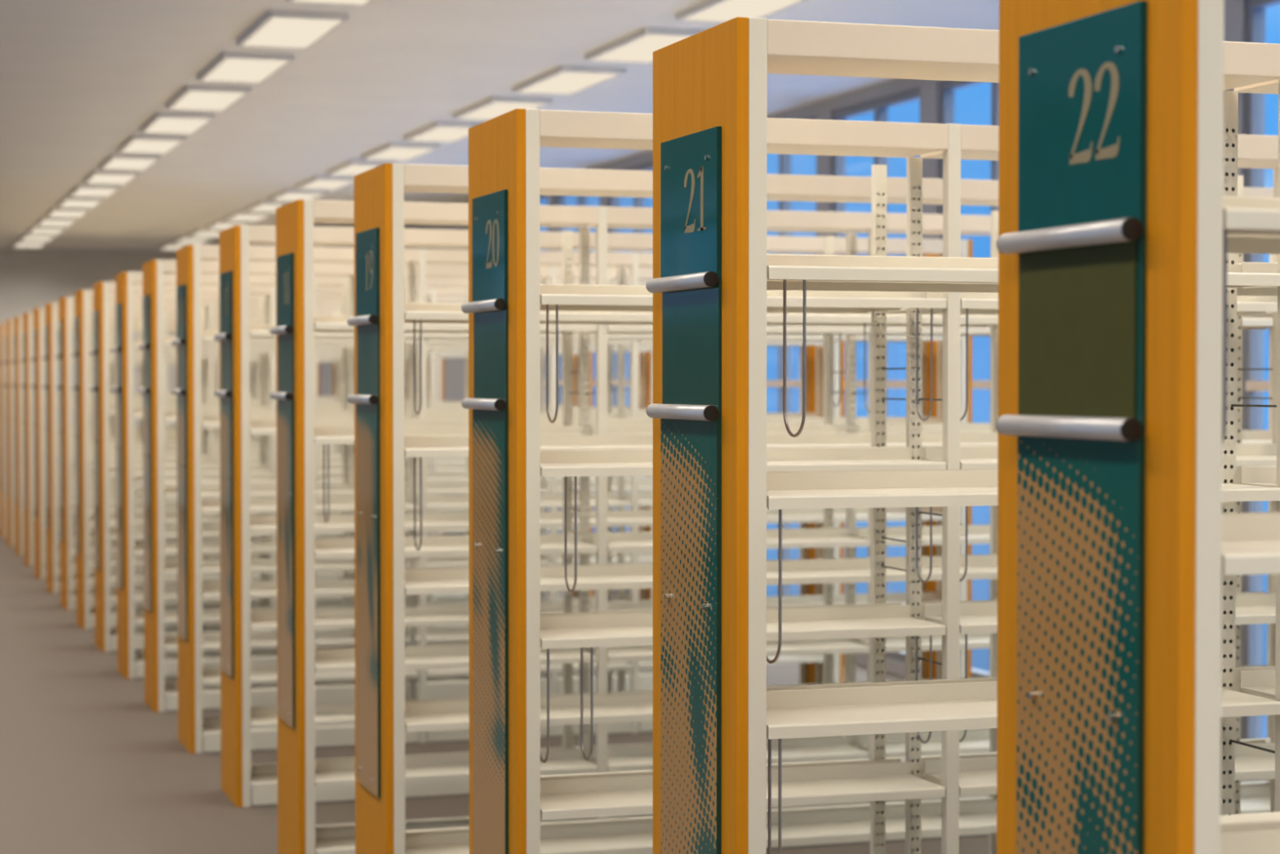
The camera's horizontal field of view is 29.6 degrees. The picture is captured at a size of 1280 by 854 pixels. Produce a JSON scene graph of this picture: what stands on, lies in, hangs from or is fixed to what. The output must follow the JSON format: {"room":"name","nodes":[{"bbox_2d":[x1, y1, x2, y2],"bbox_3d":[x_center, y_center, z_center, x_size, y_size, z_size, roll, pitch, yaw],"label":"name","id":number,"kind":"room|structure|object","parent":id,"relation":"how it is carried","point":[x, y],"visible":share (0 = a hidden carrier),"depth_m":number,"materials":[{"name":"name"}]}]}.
{"room":"library","nodes":[
{"label":"library","id":0,"kind":"room"},
{"bbox_2d":[0,248,250,508],"bbox_3d":[-9.095,-0.571,28.688,10.550,3.120,0.200,0,1,-18],"label":"wall","id":1,"kind":"structure","parent":0,"point":[30,279],"depth_m":29.24,"materials":[{"name":"paint"}]},
{"bbox_2d":[0,0,999,250],"bbox_3d":[-4.040,-1.882,12.847,10.550,0.120,33.400,0,1,-18],"label":"ceiling","id":2,"kind":"structure","parent":0,"point":[79,78],"depth_m":12.99,"materials":[{"name":"paint"}]},
{"bbox_2d":[11,240,47,248],"bbox_3d":[-7.022,-2.101,27.903,0.340,0.030,0.980,0,1,-18],"label":"recessed light","id":3,"kind":"object","parent":2,"relation":"in","point":[17,243],"visible":0.93,"depth_m":27.76,"materials":[{"name":"paint"}]},
{"bbox_2d":[13,243,44,247],"bbox_3d":[-7.022,-2.097,27.903,0.300,0.014,0.940,0,1,-18],"label":"diffuser","id":4,"kind":"object","parent":3,"relation":"attached to","point":[15,245],"depth_m":27.93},
{"bbox_2d":[18,233,57,241],"bbox_3d":[-6.601,-2.075,26.589,0.340,0.030,0.980,0,1,-18],"label":"recessed light","id":5,"kind":"object","parent":2,"relation":"in","point":[29,237],"visible":0.93,"depth_m":26.48,"materials":[{"name":"paint"}]},
{"bbox_2d":[21,235,53,240],"bbox_3d":[-6.601,-2.071,26.589,0.300,0.014,0.940,0,1,-18],"label":"diffuser","id":6,"kind":"object","parent":5,"relation":"attached to","point":[23,237],"depth_m":26.54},
{"bbox_2d":[26,225,66,234],"bbox_3d":[-6.181,-2.050,25.274,0.340,0.030,0.980,0,1,-18],"label":"recessed light","id":7,"kind":"object","parent":2,"relation":"in","point":[34,229],"visible":0.93,"depth_m":25.11,"materials":[{"name":"paint"}]},
{"bbox_2d":[30,228,63,234],"bbox_3d":[-6.181,-2.046,25.275,0.300,0.014,0.940,0,1,-18],"label":"diffuser","id":8,"kind":"object","parent":7,"relation":"attached to","point":[33,231],"depth_m":25.31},
{"bbox_2d":[35,217,78,226],"bbox_3d":[-5.761,-2.024,23.960,0.340,0.030,0.980,0,1,-18],"label":"recessed light","id":9,"kind":"object","parent":2,"relation":"in","point":[43,221],"visible":0.93,"depth_m":23.82,"materials":[{"name":"paint"}]},
{"bbox_2d":[39,220,75,226],"bbox_3d":[-5.761,-2.020,23.960,0.300,0.014,0.940,0,1,-18],"label":"diffuser","id":10,"kind":"object","parent":9,"relation":"attached to","point":[42,223],"depth_m":23.99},
{"bbox_2d":[45,207,91,217],"bbox_3d":[-5.341,-1.998,22.646,0.340,0.030,0.980,0,1,-18],"label":"recessed light","id":11,"kind":"object","parent":2,"relation":"in","point":[55,212],"visible":0.97,"depth_m":22.46,"materials":[{"name":"paint"}]},
{"bbox_2d":[48,210,87,217],"bbox_3d":[-5.341,-1.994,22.646,0.300,0.014,0.940,0,1,-18],"label":"diffuser","id":12,"kind":"object","parent":11,"relation":"attached to","point":[51,213],"depth_m":22.57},
{"bbox_2d":[56,196,105,208],"bbox_3d":[-4.920,-1.973,21.332,0.340,0.030,0.980,0,1,-18],"label":"recessed light","id":13,"kind":"object","parent":2,"relation":"in","point":[66,202],"visible":0.94,"depth_m":21.16,"materials":[{"name":"paint"}]},
{"bbox_2d":[59,200,102,208],"bbox_3d":[-4.920,-1.969,21.332,0.300,0.014,0.940,0,1,-18],"label":"diffuser","id":14,"kind":"object","parent":13,"relation":"attached to","point":[63,203],"depth_m":21.31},
{"bbox_2d":[68,184,121,197],"bbox_3d":[-4.500,-1.947,20.018,0.340,0.030,0.980,0,1,-18],"label":"recessed light","id":15,"kind":"object","parent":2,"relation":"in","point":[80,190],"visible":0.96,"depth_m":19.84,"materials":[{"name":"paint"}]},
{"bbox_2d":[72,187,118,196],"bbox_3d":[-4.500,-1.943,20.018,0.300,0.014,0.940,0,1,-18],"label":"diffuser","id":16,"kind":"object","parent":15,"relation":"attached to","point":[77,192],"depth_m":20.01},
{"bbox_2d":[82,169,140,185],"bbox_3d":[-4.080,-1.921,18.703,0.340,0.030,0.980,0,1,-18],"label":"recessed light","id":17,"kind":"object","parent":2,"relation":"in","point":[96,176],"visible":1,"depth_m":18.56,"materials":[{"name":"paint"}]},
{"bbox_2d":[86,173,135,184],"bbox_3d":[-4.080,-1.917,18.704,0.300,0.014,0.940,0,1,-18],"label":"diffuser","id":18,"kind":"object","parent":17,"relation":"attached to","point":[91,179],"depth_m":18.71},
{"bbox_2d":[98,153,161,170],"bbox_3d":[-3.660,-1.895,17.389,0.340,0.030,0.980,0,1,-18],"label":"recessed light","id":19,"kind":"object","parent":2,"relation":"in","point":[115,161],"visible":1,"depth_m":17.23,"materials":[{"name":"paint"}]},
{"bbox_2d":[102,158,157,169],"bbox_3d":[-3.660,-1.891,17.389,0.300,0.014,0.940,0,1,-18],"label":"diffuser","id":20,"kind":"object","parent":19,"relation":"attached to","point":[108,163],"depth_m":17.36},
{"bbox_2d":[117,134,186,154],"bbox_3d":[-3.240,-1.870,16.075,0.340,0.030,0.980,0,1,-18],"label":"recessed light","id":21,"kind":"object","parent":2,"relation":"in","point":[135,144],"visible":1,"depth_m":15.93,"materials":[{"name":"paint"}]},
{"bbox_2d":[122,139,181,153],"bbox_3d":[-3.240,-1.866,16.075,0.300,0.014,0.940,0,1,-18],"label":"diffuser","id":22,"kind":"object","parent":21,"relation":"attached to","point":[130,146],"depth_m":16.08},
{"bbox_2d":[139,111,215,134],"bbox_3d":[-2.819,-1.844,14.761,0.340,0.030,0.980,0,1,-18],"label":"recessed light","id":23,"kind":"object","parent":2,"relation":"in","point":[162,122],"visible":1,"depth_m":14.65,"materials":[{"name":"paint"}]},
{"bbox_2d":[144,117,210,133],"bbox_3d":[-2.819,-1.840,14.761,0.300,0.014,0.940,0,1,-18],"label":"diffuser","id":24,"kind":"object","parent":23,"relation":"attached to","point":[154,125],"depth_m":14.74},
{"bbox_2d":[157,243,197,249],"bbox_3d":[-5.421,-2.111,28.414,0.340,0.030,0.980,0,1,-18],"label":"recessed light","id":25,"kind":"object","parent":2,"relation":"in","point":[167,246],"visible":0.61,"depth_m":28.27,"materials":[{"name":"paint"}]},
{"bbox_2d":[160,245,185,249],"bbox_3d":[-5.421,-2.107,28.415,0.300,0.014,0.940,0,1,-18],"label":"diffuser","id":26,"kind":"object","parent":25,"relation":"attached to","point":[162,247],"depth_m":28.45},
{"bbox_2d":[171,235,213,244],"bbox_3d":[-5.001,-2.086,27.100,0.340,0.030,0.980,0,1,-18],"label":"recessed light","id":27,"kind":"object","parent":2,"relation":"in","point":[184,239],"visible":0.93,"depth_m":26.94,"materials":[{"name":"paint"}]},
{"bbox_2d":[175,239,210,244],"bbox_3d":[-5.001,-2.082,27.100,0.300,0.014,0.940,0,1,-18],"label":"diffuser","id":28,"kind":"object","parent":27,"relation":"attached to","point":[177,241],"depth_m":27.10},
{"bbox_2d":[186,228,224,237],"bbox_3d":[-4.581,-2.060,25.786,0.340,0.030,0.980,0,1,-18],"label":"recessed light","id":29,"kind":"object","parent":2,"relation":"in","point":[200,232],"visible":0.74,"depth_m":25.73,"materials":[{"name":"paint"}]},
{"bbox_2d":[190,231,219,236],"bbox_3d":[-4.581,-2.056,25.786,0.300,0.014,0.940,0,1,-18],"label":"diffuser","id":30,"kind":"object","parent":29,"relation":"attached to","point":[193,233],"depth_m":25.85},
{"bbox_2d":[165,84,251,111],"bbox_3d":[-2.399,-1.818,13.447,0.340,0.030,0.980,0,1,-18],"label":"recessed light","id":31,"kind":"object","parent":2,"relation":"in","point":[192,97],"visible":1,"depth_m":13.33,"materials":[{"name":"paint"}]},
{"bbox_2d":[171,90,245,111],"bbox_3d":[-2.399,-1.814,13.447,0.300,0.014,0.940,0,1,-18],"label":"diffuser","id":32,"kind":"object","parent":31,"relation":"attached to","point":[189,100],"depth_m":13.41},
{"bbox_2d":[204,220,251,229],"bbox_3d":[-4.161,-2.034,24.472,0.340,0.030,0.980,0,1,-18],"label":"recessed light","id":33,"kind":"object","parent":2,"relation":"in","point":[218,224],"visible":0.73,"depth_m":24.24,"materials":[{"name":"paint"}]},
{"bbox_2d":[208,223,246,229],"bbox_3d":[-4.161,-2.030,24.472,0.300,0.014,0.940,0,1,-18],"label":"diffuser","id":34,"kind":"object","parent":33,"relation":"attached to","point":[211,226],"depth_m":24.37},
{"bbox_2d":[197,51,294,84],"bbox_3d":[-1.979,-1.793,12.133,0.340,0.030,0.980,0,1,-18],"label":"recessed light","id":35,"kind":"object","parent":2,"relation":"in","point":[232,67],"visible":1,"depth_m":12.01,"materials":[{"name":"paint"}]},
{"bbox_2d":[202,58,288,82],"bbox_3d":[-1.979,-1.789,12.133,0.300,0.014,0.940,0,1,-18],"label":"diffuser","id":36,"kind":"object","parent":35,"relation":"attached to","point":[220,70],"depth_m":12.10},
{"bbox_2d":[222,211,274,221],"bbox_3d":[-3.740,-2.008,23.158,0.340,0.030,0.980,0,1,-18],"label":"recessed light","id":37,"kind":"object","parent":2,"relation":"in","point":[238,215],"visible":0.94,"depth_m":23.02,"materials":[{"name":"paint"}]},
{"bbox_2d":[226,214,268,221],"bbox_3d":[-3.740,-2.004,23.158,0.300,0.014,0.940,0,1,-18],"label":"diffuser","id":38,"kind":"object","parent":37,"relation":"attached to","point":[231,217],"depth_m":23.14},
{"bbox_2d":[244,200,291,212],"bbox_3d":[-3.320,-1.983,21.843,0.340,0.030,0.980,0,1,-18],"label":"recessed light","id":39,"kind":"object","parent":2,"relation":"in","point":[261,206],"visible":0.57,"depth_m":21.72,"materials":[{"name":"paint"}]},
{"bbox_2d":[247,204,283,211],"bbox_3d":[-3.320,-1.979,21.843,0.300,0.014,0.940,0,1,-18],"label":"diffuser","id":40,"kind":"object","parent":39,"relation":"attached to","point":[254,207],"depth_m":21.82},
{"bbox_2d":[235,9,349,49],"bbox_3d":[-1.558,-1.767,10.818,0.340,0.030,0.980,0,1,-18],"label":"recessed light","id":41,"kind":"object","parent":2,"relation":"in","point":[277,28],"visible":1,"depth_m":10.71,"materials":[{"name":"paint"}]},
{"bbox_2d":[242,17,342,48],"bbox_3d":[-1.558,-1.763,10.818,0.300,0.014,0.940,0,1,-18],"label":"diffuser","id":42,"kind":"object","parent":41,"relation":"attached to","point":[267,32],"depth_m":10.79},
{"bbox_2d":[267,189,327,201],"bbox_3d":[-2.900,-1.957,20.529,0.340,0.030,0.980,0,1,-18],"label":"recessed light","id":43,"kind":"object","parent":2,"relation":"in","point":[286,195],"visible":0.86,"depth_m":20.37,"materials":[{"name":"paint"}]},
{"bbox_2d":[271,192,323,200],"bbox_3d":[-2.900,-1.953,20.529,0.300,0.014,0.940,0,1,-18],"label":"diffuser","id":44,"kind":"object","parent":43,"relation":"attached to","point":[280,196],"depth_m":20.46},
{"bbox_2d":[294,175,353,190],"bbox_3d":[-2.480,-1.931,19.215,0.340,0.030,0.980,0,1,-18],"label":"recessed light","id":45,"kind":"object","parent":2,"relation":"in","point":[317,182],"visible":0.83,"depth_m":19.09,"materials":[{"name":"paint"}]},
{"bbox_2d":[299,179,353,189],"bbox_3d":[-2.480,-1.927,19.215,0.300,0.014,0.940,0,1,-18],"label":"diffuser","id":46,"kind":"object","parent":45,"relation":"attached to","point":[308,184],"depth_m":19.19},
{"bbox_2d":[285,0,376,6],"bbox_3d":[-1.138,-1.741,9.504,0.340,0.030,0.980,0,1,-18],"label":"recessed light","id":47,"kind":"object","parent":2,"relation":"in","point":[341,2],"visible":1,"depth_m":9.93,"materials":[{"name":"paint"}]},
{"bbox_2d":[292,0,369,4],"bbox_3d":[-1.138,-1.737,9.504,0.300,0.014,0.940,0,1,-18],"label":"diffuser","id":48,"kind":"object","parent":47,"relation":"attached to","point":[307,2],"depth_m":9.93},
{"bbox_2d":[325,160,397,176],"bbox_3d":[-2.059,-1.905,17.901,0.340,0.030,0.980,0,1,-18],"label":"recessed light","id":49,"kind":"object","parent":2,"relation":"in","point":[352,167],"visible":0.64,"depth_m":17.70,"materials":[{"name":"paint"}]},
{"bbox_2d":[331,164,377,175],"bbox_3d":[-2.059,-1.901,17.901,0.300,0.014,0.940,0,1,-18],"label":"diffuser","id":50,"kind":"object","parent":49,"relation":"attached to","point":[341,170],"depth_m":17.90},
{"bbox_2d":[361,142,440,160],"bbox_3d":[-1.639,-1.880,16.587,0.340,0.030,0.980,0,1,-18],"label":"recessed light","id":51,"kind":"object","parent":2,"relation":"in","point":[392,151],"visible":1,"depth_m":16.45,"materials":[{"name":"paint"}]},
{"bbox_2d":[366,146,434,159],"bbox_3d":[-1.639,-1.876,16.587,0.300,0.014,0.940,0,1,-18],"label":"diffuser","id":52,"kind":"object","parent":51,"relation":"attached to","point":[381,153],"depth_m":16.55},
{"bbox_2d":[403,121,482,142],"bbox_3d":[-1.219,-1.854,15.272,0.340,0.030,0.980,0,1,-18],"label":"recessed light","id":53,"kind":"object","parent":2,"relation":"in","point":[437,131],"visible":0.76,"depth_m":15.23,"materials":[{"name":"paint"}]},
{"bbox_2d":[409,126,470,142],"bbox_3d":[-1.219,-1.850,15.273,0.300,0.014,0.940,0,1,-18],"label":"diffuser","id":54,"kind":"object","parent":53,"relation":"attached to","point":[426,134],"depth_m":15.31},
{"bbox_2d":[452,96,552,120],"bbox_3d":[-0.799,-1.828,13.958,0.340,0.030,0.980,0,1,-18],"label":"recessed light","id":55,"kind":"object","parent":2,"relation":"in","point":[491,108],"visible":0.77,"depth_m":13.74,"materials":[{"name":"paint"}]},
{"bbox_2d":[459,102,546,119],"bbox_3d":[-0.799,-1.824,13.958,0.300,0.014,0.940,0,1,-18],"label":"diffuser","id":56,"kind":"object","parent":55,"relation":"attached to","point":[481,110],"depth_m":13.85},
{"bbox_2d":[511,65,626,95],"bbox_3d":[-0.379,-1.803,12.644,0.340,0.030,0.980,0,1,-18],"label":"recessed light","id":57,"kind":"object","parent":2,"relation":"in","point":[562,80],"visible":1,"depth_m":12.53,"materials":[{"name":"paint"}]},
{"bbox_2d":[519,71,618,93],"bbox_3d":[-0.379,-1.799,12.644,0.300,0.014,0.940,0,1,-18],"label":"diffuser","id":58,"kind":"object","parent":57,"relation":"attached to","point":[548,82],"depth_m":12.62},
{"bbox_2d":[584,26,705,63],"bbox_3d":[0.042,-1.777,11.330,0.340,0.030,0.980,0,1,-18],"label":"recessed light","id":59,"kind":"object","parent":2,"relation":"in","point":[638,46],"visible":0.76,"depth_m":11.24,"materials":[{"name":"paint"}]},
{"bbox_2d":[591,34,688,62],"bbox_3d":[0.042,-1.773,11.330,0.300,0.014,0.940,0,1,-18],"label":"diffuser","id":60,"kind":"object","parent":59,"relation":"attached to","point":[632,48],"depth_m":11.32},
{"bbox_2d":[675,0,809,23],"bbox_3d":[0.462,-1.751,10.016,0.340,0.030,0.980,0,1,-18],"label":"recessed light","id":61,"kind":"object","parent":2,"relation":"in","point":[720,11],"visible":0.8,"depth_m":10.15,"materials":[{"name":"paint"}]},
{"bbox_2d":[0,507,1263,853],"bbox_3d":[-4.040,1.348,12.911,10.550,0.100,33.400,0,1,-18],"label":"floor","id":62,"kind":"structure","parent":0,"point":[87,766],"depth_m":9.85,"materials":[{"name":"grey carpet"}]},
{"bbox_2d":[0,323,250,537],"bbox_3d":[-4.973,0.018,24.499,2.951,2.106,0.430,0,1,-18],"label":"bookshelf","id":63,"kind":"object","parent":62,"relation":"on","point":[2,326],"visible":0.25,"depth_m":23.87,"materials":[{"name":"beige metal"}]},
{"bbox_2d":[22,328,250,523],"bbox_3d":[-5.375,-0.007,25.756,2.951,2.106,0.430,0,1,-18],"label":"bookshelf","id":64,"kind":"object","parent":62,"relation":"on","point":[90,333],"visible":0.03,"depth_m":25.41,"materials":[{"name":"beige metal"}]},
{"bbox_2d":[2,320,319,546],"bbox_3d":[-4.571,0.042,23.242,2.951,2.106,0.430,0,1,-18],"label":"bookshelf","id":65,"kind":"object","parent":62,"relation":"on","point":[9,417],"visible":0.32,"depth_m":22.71,"materials":[{"name":"beige metal"}]},
{"bbox_2d":[10,315,341,555],"bbox_3d":[-4.169,0.067,21.985,2.951,2.106,0.430,0,1,-18],"label":"bookshelf","id":66,"kind":"object","parent":62,"relation":"on","point":[18,320],"visible":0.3,"depth_m":21.39,"materials":[{"name":"beige metal"}]},
{"bbox_2d":[19,311,340,566],"bbox_3d":[-3.767,0.091,20.728,2.951,2.106,0.430,0,1,-18],"label":"bookshelf","id":67,"kind":"object","parent":62,"relation":"on","point":[28,317],"visible":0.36,"depth_m":20.19,"materials":[{"name":"beige metal"}]},
{"bbox_2d":[30,307,407,578],"bbox_3d":[-3.365,0.116,19.471,2.951,2.106,0.430,0,1,-18],"label":"bookshelf","id":68,"kind":"object","parent":62,"relation":"on","point":[39,492],"visible":0.28,"depth_m":18.91,"materials":[{"name":"beige metal"}]},
{"bbox_2d":[41,302,444,593],"bbox_3d":[-2.963,0.141,18.214,2.951,2.106,0.430,0,1,-18],"label":"bookshelf","id":69,"kind":"object","parent":62,"relation":"on","point":[53,580],"visible":0.28,"depth_m":17.67,"materials":[{"name":"beige metal"}]},
{"bbox_2d":[54,296,466,609],"bbox_3d":[-2.561,0.165,16.957,2.951,2.106,0.430,0,1,-18],"label":"bookshelf","id":70,"kind":"object","parent":62,"relation":"on","point":[68,595],"visible":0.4,"depth_m":16.55,"materials":[{"name":"beige metal"}]},
{"bbox_2d":[71,289,466,628],"bbox_3d":[-2.159,0.190,15.700,2.951,2.106,0.430,0,1,-18],"label":"bookshelf","id":71,"kind":"object","parent":62,"relation":"on","point":[85,614],"visible":0.29,"depth_m":15.22,"materials":[{"name":"beige metal"}]},
{"bbox_2d":[88,281,592,651],"bbox_3d":[-1.757,0.214,14.443,2.951,2.106,0.430,0,1,-18],"label":"bookshelf","id":72,"kind":"object","parent":62,"relation":"on","point":[104,634],"visible":0.38,"depth_m":14.08,"materials":[{"name":"beige metal"}]},
{"bbox_2d":[111,271,653,679],"bbox_3d":[-1.355,0.239,13.185,2.951,2.106,0.430,0,1,-18],"label":"bookshelf","id":73,"kind":"object","parent":62,"relation":"on","point":[128,659],"visible":0.26,"depth_m":12.75,"materials":[{"name":"beige metal"}]},
{"bbox_2d":[137,259,653,711],"bbox_3d":[-0.953,0.264,11.928,2.951,2.106,0.430,0,1,-18],"label":"bookshelf","id":74,"kind":"object","parent":62,"relation":"on","point":[157,690],"visible":0.44,"depth_m":11.56,"materials":[{"name":"beige metal"}]},
{"bbox_2d":[171,244,844,753],"bbox_3d":[-0.551,0.288,10.671,2.951,2.106,0.430,0,1,-18],"label":"bookshelf","id":75,"kind":"object","parent":62,"relation":"on","point":[192,727],"visible":0.4,"depth_m":10.32,"materials":[{"name":"beige metal"}]},
{"bbox_2d":[213,225,972,807],"bbox_3d":[-0.149,0.313,9.414,2.951,2.106,0.430,0,1,-18],"label":"bookshelf","id":76,"kind":"object","parent":62,"relation":"on","point":[237,620],"visible":0.3,"depth_m":9.03,"materials":[{"name":"beige metal"}]},
{"bbox_2d":[269,199,991,853],"bbox_3d":[0.253,0.338,8.157,2.951,2.106,0.430,0,1,-18],"label":"bookshelf","id":77,"kind":"object","parent":62,"relation":"on","point":[298,660],"visible":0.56,"depth_m":7.82,"materials":[{"name":"beige metal"}]},
{"bbox_2d":[323,444,329,522],"bbox_3d":[-0.987,0.167,7.602,0.015,0.265,0.080,0,1,-18],"label":"support","id":78,"kind":"object","parent":77,"relation":"attached to","point":[328,460],"visible":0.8,"depth_m":7.57,"materials":[{"name":"metal"}]},
{"bbox_2d":[831,333,840,406],"bbox_3d":[0.651,-0.200,8.119,0.015,0.265,0.080,0,1,-18],"label":"support","id":79,"kind":"object","parent":77,"relation":"attached to","point":[838,402],"visible":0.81,"depth_m":8.12,"materials":[{"name":"metal"}]},
{"bbox_2d":[346,163,1273,853],"bbox_3d":[0.655,0.362,6.900,2.951,2.106,0.430,0,1,-18],"label":"bookshelf","id":80,"kind":"object","parent":62,"relation":"on","point":[383,714],"visible":0.34,"depth_m":6.50,"materials":[{"name":"beige metal"}]},
{"bbox_2d":[413,319,422,414],"bbox_3d":[-0.585,-0.165,6.338,0.015,0.265,0.080,0,1,-18],"label":"support","id":81,"kind":"object","parent":80,"relation":"attached to","point":[420,320],"visible":0.84,"depth_m":6.30,"materials":[{"name":"metal"}]},
{"bbox_2d":[413,457,422,550],"bbox_3d":[-0.585,0.191,6.345,0.015,0.265,0.080,0,1,-18],"label":"support","id":82,"kind":"object","parent":80,"relation":"attached to","point":[420,458],"visible":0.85,"depth_m":6.34,"materials":[{"name":"metal"}]},
{"bbox_2d":[863,323,871,412],"bbox_3d":[0.634,-0.172,6.728,0.015,0.265,0.080,0,1,-18],"label":"support","id":83,"kind":"object","parent":80,"relation":"attached to","point":[864,324],"visible":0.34,"depth_m":6.76,"materials":[{"name":"metal"}]},
{"bbox_2d":[461,108,1278,853],"bbox_3d":[1.057,0.387,5.643,2.951,2.106,0.430,0,1,-18],"label":"bookshelf","id":84,"kind":"object","parent":62,"relation":"on","point":[509,796],"visible":0.71,"depth_m":5.25,"materials":[{"name":"beige metal"}]},
{"bbox_2d":[540,648,549,762],"bbox_3d":[-0.207,0.572,5.088,0.015,0.265,0.080,0,1,-18],"label":"support","id":85,"kind":"object","parent":84,"relation":"attached to","point":[548,650],"visible":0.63,"depth_m":5.05,"materials":[{"name":"metal"}]},
{"bbox_2d":[546,304,558,422],"bbox_3d":[-0.188,-0.140,5.080,0.015,0.265,0.080,0,1,-18],"label":"support","id":86,"kind":"object","parent":84,"relation":"attached to","point":[553,420],"visible":0.82,"depth_m":5.07,"materials":[{"name":"metal"}]},
{"bbox_2d":[564,476,577,592],"bbox_3d":[-0.150,0.216,5.099,0.015,0.265,0.080,0,1,-18],"label":"support","id":87,"kind":"object","parent":84,"relation":"attached to","point":[566,477],"visible":0.82,"depth_m":5.09,"materials":[{"name":"metal"}]},
{"bbox_2d":[580,647,593,760],"bbox_3d":[-0.117,0.571,5.117,0.015,0.265,0.080,0,1,-18],"label":"support","id":88,"kind":"object","parent":84,"relation":"attached to","point":[581,648],"visible":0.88,"depth_m":5.11,"materials":[{"name":"metal"}]},
{"bbox_2d":[915,635,932,743],"bbox_3d":[0.622,0.567,5.353,0.015,0.265,0.080,0,1,-18],"label":"support","id":89,"kind":"object","parent":84,"relation":"attached to","point":[931,636],"visible":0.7,"depth_m":5.33,"materials":[{"name":"metal"}]},
{"bbox_2d":[915,506,932,582],"bbox_3d":[0.622,0.211,5.346,0.015,0.265,0.080,0,1,-18],"label":"support","id":90,"kind":"object","parent":84,"relation":"attached to","point":[917,508],"visible":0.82,"depth_m":5.34,"materials":[{"name":"metal"}]},
{"bbox_2d":[915,307,933,421],"bbox_3d":[0.622,-0.145,5.339,0.015,0.265,0.080,0,1,-18],"label":"support","id":91,"kind":"object","parent":84,"relation":"attached to","point":[917,308],"visible":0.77,"depth_m":5.35,"materials":[{"name":"metal"}]},
{"bbox_2d":[959,634,967,742],"bbox_3d":[0.703,0.566,5.378,0.015,0.265,0.080,0,1,-18],"label":"support","id":92,"kind":"object","parent":84,"relation":"attached to","point":[966,635],"visible":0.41,"depth_m":5.34,"materials":[{"name":"metal"}]},
{"bbox_2d":[960,308,968,420],"bbox_3d":[0.703,-0.146,5.364,0.015,0.265,0.080,0,1,-18],"label":"support","id":93,"kind":"object","parent":84,"relation":"attached to","point":[966,309],"visible":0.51,"depth_m":5.33,"materials":[{"name":"metal"}]},
{"bbox_2d":[960,506,968,581],"bbox_3d":[0.703,0.210,5.372,0.015,0.265,0.080,0,1,-18],"label":"support","id":94,"kind":"object","parent":84,"relation":"attached to","point":[966,551],"visible":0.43,"depth_m":5.34,"materials":[{"name":"metal"}]},
{"bbox_2d":[645,17,1279,853],"bbox_3d":[1.459,0.411,4.386,2.951,2.106,0.430,0,1,-18],"label":"bookshelf","id":95,"kind":"object","parent":62,"relation":"on","point":[715,711],"visible":0.69,"depth_m":3.87,"materials":[{"name":"beige metal"}]},
{"bbox_2d":[766,509,782,663],"bbox_3d":[0.201,0.241,3.820,0.015,0.265,0.090,0,1,-18],"label":"support","id":96,"kind":"object","parent":95,"relation":"attached to","point":[777,655],"visible":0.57,"depth_m":3.78,"materials":[{"name":"metal"}]},
{"bbox_2d":[768,738,781,853],"bbox_3d":[0.207,0.597,3.808,0.015,0.265,0.050,0,1,-18],"label":"support","id":97,"kind":"object","parent":95,"relation":"attached to","point":[769,740],"visible":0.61,"depth_m":3.83,"materials":[{"name":"metal"}]},
{"bbox_2d":[782,279,805,437],"bbox_3d":[0.239,-0.116,3.826,0.015,0.265,0.090,0,1,-18],"label":"support","id":98,"kind":"object","parent":95,"relation":"attached to","point":[802,423],"visible":0.84,"depth_m":3.84,"materials":[{"name":"metal"}]},
{"bbox_2d":[995,0,1279,853],"bbox_3d":[1.861,0.436,3.129,2.951,2.106,0.430,0,1,-18],"label":"bookshelf","id":99,"kind":"object","parent":62,"relation":"on","point":[1114,533],"visible":1,"depth_m":2.60,"materials":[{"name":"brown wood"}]},
{"bbox_2d":[1222,226,1227,445],"bbox_3d":[0.590,-0.091,2.565,0.015,0.265,0.095,0,1,-18],"label":"support","id":100,"kind":"object","parent":99,"relation":"attached to","point":[1224,230],"visible":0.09,"depth_m":2.52,"materials":[{"name":"metal"}]},
{"bbox_2d":[319,0,1266,780],"bbox_3d":[0.832,-0.292,14.436,0.080,3.120,33.000,0,1,-18],"label":"wall","id":101,"kind":"structure","parent":0,"point":[1234,11],"depth_m":13.26,"materials":[{"name":"paint"}]},
{"bbox_2d":[556,195,595,533],"bbox_3d":[-0.442,-0.370,18.427,0.066,2.980,1.220,0,1,-18],"label":"window","id":102,"kind":"structure","parent":101,"relation":"in","point":[561,200],"depth_m":18.95,"materials":[{"name":"glass"}]},
{"bbox_2d":[609,160,653,532],"bbox_3d":[-0.009,-0.344,17.075,0.066,2.980,1.220,0,1,-18],"label":"window","id":103,"kind":"structure","parent":101,"relation":"in","point":[614,201],"depth_m":17.59,"materials":[{"name":"glass"}]},
{"bbox_2d":[766,115,816,595],"bbox_3d":[0.856,-0.291,14.370,0.066,2.980,1.220,0,1,-18],"label":"window","id":104,"kind":"structure","parent":101,"relation":"in","point":[784,160],"depth_m":14.35,"materials":[{"name":"glass"}]},
{"bbox_2d":[832,86,920,662],"bbox_3d":[1.288,-0.265,13.018,0.066,2.980,1.220,0,1,-18],"label":"window","id":105,"kind":"structure","parent":101,"relation":"in","point":[880,106],"depth_m":12.99,"materials":[{"name":"glass"}]},
{"bbox_2d":[939,80,999,677],"bbox_3d":[1.720,-0.238,11.666,0.066,2.980,1.220,0,1,-18],"label":"window","id":106,"kind":"structure","parent":101,"relation":"in","point":[947,88],"depth_m":11.95,"materials":[{"name":"glass"}]},
{"bbox_2d":[1242,0,1279,738],"bbox_3d":[2.585,-0.185,8.961,0.066,2.980,1.220,0,1,-18],"label":"window","id":107,"kind":"structure","parent":101,"relation":"in","point":[1255,385],"depth_m":9.50,"materials":[{"name":"glass"}]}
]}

